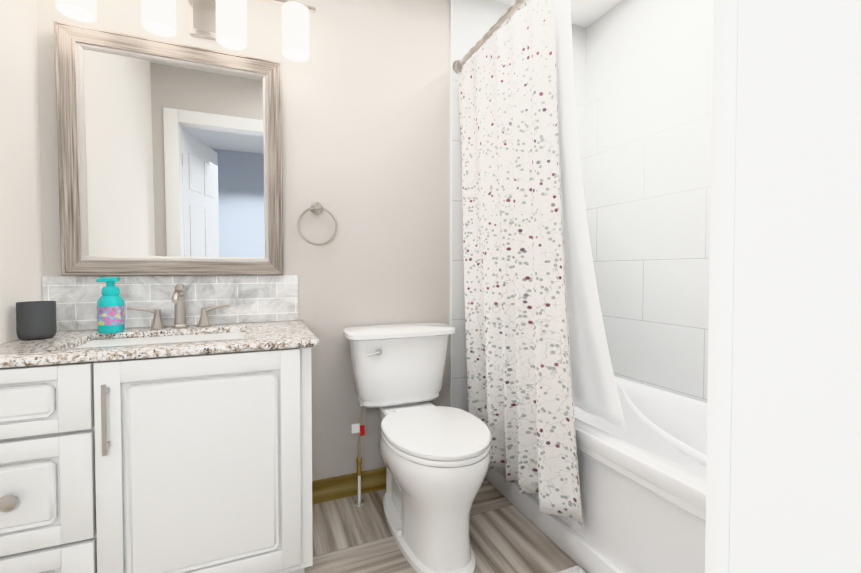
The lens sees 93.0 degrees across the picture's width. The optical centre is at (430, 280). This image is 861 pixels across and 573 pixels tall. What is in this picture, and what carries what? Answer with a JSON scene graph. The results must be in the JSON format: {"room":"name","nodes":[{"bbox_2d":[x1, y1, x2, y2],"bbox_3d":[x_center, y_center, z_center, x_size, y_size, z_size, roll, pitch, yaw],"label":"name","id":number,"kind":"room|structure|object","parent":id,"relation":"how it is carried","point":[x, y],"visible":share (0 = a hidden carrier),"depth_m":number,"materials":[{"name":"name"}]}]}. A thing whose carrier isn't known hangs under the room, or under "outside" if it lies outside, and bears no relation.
{"room":"bathroom","nodes":[
{"label":"bathroom","id":0,"kind":"room"},
{"bbox_2d":[0,0,42,343],"bbox_3d":[-1.075,-0.194,0.583,0.100,2.440,1.836,-1,1,-22],"label":"wall","id":1,"kind":"structure","parent":0,"point":[21,271],"depth_m":1.32,"materials":[{"name":"grey paint"}]},
{"bbox_2d":[37,0,449,480],"bbox_3d":[-0.240,-0.225,1.977,2.710,2.440,0.100,-1,1,-22],"label":"wall","id":2,"kind":"structure","parent":0,"point":[366,118],"depth_m":1.87,"materials":[{"name":"grey paint"}]},
{"bbox_2d":[56,0,96,21],"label":"sconce","id":3,"kind":"object","parent":2,"relation":"attached to","point":[80,10],"depth_m":1.41,"materials":[{"name":"white glass"}]},
{"bbox_2d":[141,0,175,36],"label":"sconce","id":4,"kind":"object","parent":2,"relation":"attached to","point":[158,17],"depth_m":1.46,"materials":[{"name":"white glass"}]},
{"bbox_2d":[53,20,282,275],"bbox_3d":[-0.967,-0.459,1.583,0.743,0.885,0.032,-1,3,-22],"label":"mirror","id":5,"kind":"object","parent":2,"relation":"attached to","point":[170,158],"visible":1,"depth_m":1.57,"materials":[{"name":"silver metal"}]},
{"bbox_2d":[188,0,246,49],"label":"sconce","id":6,"kind":"object","parent":2,"relation":"attached to","point":[223,23],"depth_m":1.59,"materials":[{"name":"white glass"}]},
{"bbox_2d":[262,0,315,61],"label":"sconce","id":7,"kind":"object","parent":2,"relation":"attached to","point":[295,16],"depth_m":1.62,"materials":[{"name":"white glass"}]},
{"bbox_2d":[297,202,336,245],"bbox_3d":[-0.495,-0.247,1.790,0.169,0.194,0.042,-1,1,-22],"label":"towel ring","id":8,"kind":"object","parent":2,"relation":"attached to","point":[316,208],"visible":0.98,"depth_m":1.78,"materials":[{"name":"silver metal"}]},
{"bbox_2d":[312,467,385,503],"bbox_3d":[-0.239,0.946,1.943,0.732,0.100,0.011,-1,1,-22],"label":"baseboard","id":9,"kind":"structure","parent":2,"relation":"attached to","point":[335,488],"depth_m":1.88,"materials":[{"name":"wood"}]},
{"bbox_2d":[450,0,585,411],"bbox_3d":[0.497,-0.230,2.221,0.860,2.440,0.013,-1,1,-22],"label":"wall tile","id":10,"kind":"structure","parent":2,"relation":"attached to","point":[472,22],"depth_m":2.07,"materials":[{"name":"white tile"}]},
{"bbox_2d":[453,0,529,72],"bbox_3d":[0.465,-1.052,1.262,0.064,0.064,1.700,-1,1,-22],"label":"curtain rod","id":11,"kind":"object","parent":10,"relation":"attached to","point":[458,65],"visible":0.79,"depth_m":1.76,"materials":[{"name":"silver metal"}]},
{"bbox_2d":[458,0,582,528],"bbox_3d":[0.327,-0.091,1.708,0.117,1.872,0.799,-1,1,-22],"label":"shower curtain","id":12,"kind":"object","parent":11,"relation":"hanging from","point":[520,393],"visible":0.96,"depth_m":1.59,"materials":[{"name":"white fabric"}]},
{"bbox_2d":[554,0,626,428],"bbox_3d":[0.428,-0.263,1.724,0.193,1.528,0.820,-1,1,-22],"label":"curtain liner","id":13,"kind":"object","parent":11,"relation":"hanging from","point":[594,389],"visible":0.21,"depth_m":1.42,"materials":[{"name":"white"}]},
{"bbox_2d":[304,478,580,572],"bbox_3d":[0.111,1.038,1.156,2.710,0.050,1.936,-1,1,-22],"label":"floor","id":14,"kind":"structure","parent":0,"point":[506,535],"depth_m":1.58,"materials":[{"name":"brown wood"}]},
{"bbox_2d":[0,275,318,572],"bbox_3d":[-0.858,0.499,1.365,0.883,1.020,0.581,-1,1,-22],"label":"bathroom vanity","id":15,"kind":"object","parent":14,"relation":"on","point":[137,445],"visible":0.98,"depth_m":1.16,"materials":[{"name":"white wood"}]},
{"bbox_2d":[16,301,56,339],"bbox_3d":[-1.249,0.127,1.296,0.092,0.116,0.092,-1,1,-22],"label":"cup","id":16,"kind":"object","parent":15,"relation":"on","point":[35,320],"visible":1,"depth_m":1.26,"materials":[{"name":"grey ceramic"}]},
{"bbox_2d":[96,277,124,332],"bbox_3d":[-1.119,0.086,1.430,0.078,0.192,0.077,-1,1,-22],"label":"soap bottle","id":17,"kind":"object","parent":15,"relation":"on","point":[110,311],"visible":1,"depth_m":1.41,"materials":[{"name":"teal plastic"}]},
{"bbox_2d":[127,284,229,328],"bbox_3d":[-0.934,0.097,1.519,0.338,0.166,0.132,-1,1,-22],"label":"faucet","id":18,"kind":"object","parent":15,"relation":"on","point":[178,300],"visible":1,"depth_m":1.54,"materials":[{"name":"silver metal"}]},
{"bbox_2d":[343,323,490,572],"bbox_3d":[-0.042,0.611,1.621,0.494,0.785,0.712,-1,1,-22],"label":"toilet","id":19,"kind":"object","parent":14,"relation":"on","point":[436,459],"visible":1,"depth_m":1.50,"materials":[{"name":"white ceramic"}]},
{"bbox_2d":[557,566,585,572],"bbox_3d":[0.411,1.005,1.008,0.512,0.019,0.695,-1,1,-22],"label":"rug","id":20,"kind":"object","parent":14,"relation":"on","point":[576,569],"visible":1,"depth_m":1.40,"materials":[{"name":"white fabric"}]},
{"bbox_2d":[485,376,707,572],"bbox_3d":[0.890,0.766,1.477,0.714,0.480,1.698,-1,1,-22],"label":"bathtub","id":21,"kind":"object","parent":14,"relation":"on","point":[643,494],"visible":0.27,"depth_m":1.35,"materials":[{"name":"white ceramic"}]},
{"bbox_2d":[493,0,621,27],"bbox_3d":[0.111,-1.451,1.101,2.710,0.050,1.936,-1,1,-22],"label":"ceiling","id":22,"kind":"structure","parent":0,"point":[585,13],"depth_m":2.18,"materials":[{"name":"white paint"}]},
{"bbox_2d":[585,0,713,402],"bbox_3d":[1.289,-0.217,1.627,0.152,2.440,1.716,-1,1,-22],"label":"wall","id":23,"kind":"structure","parent":0,"point":[648,110],"depth_m":1.96,"materials":[{"name":"tile"}]},
{"bbox_2d":[619,382,706,466],"bbox_3d":[0.894,0.541,1.547,0.434,0.058,0.833,-1,1,-22],"label":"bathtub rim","id":24,"kind":"object","parent":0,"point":[694,454],"visible":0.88,"depth_m":1.42,"materials":[{"name":"white ceramic"}]},
{"bbox_3d":[0.505,-0.188,0.309,2.610,2.440,0.120,-1,1,-22],"label":"wall","id":25,"kind":"structure","parent":0,"visible":0},
{"bbox_2d":[705,0,860,572],"bbox_3d":[-0.173,-0.030,0.032,0.996,2.135,0.152,-1,1,-22],"label":"door frame","id":26,"kind":"structure","parent":25,"relation":"attached to","point":[783,483],"depth_m":0.22,"materials":[{"name":"white"}]}
]}

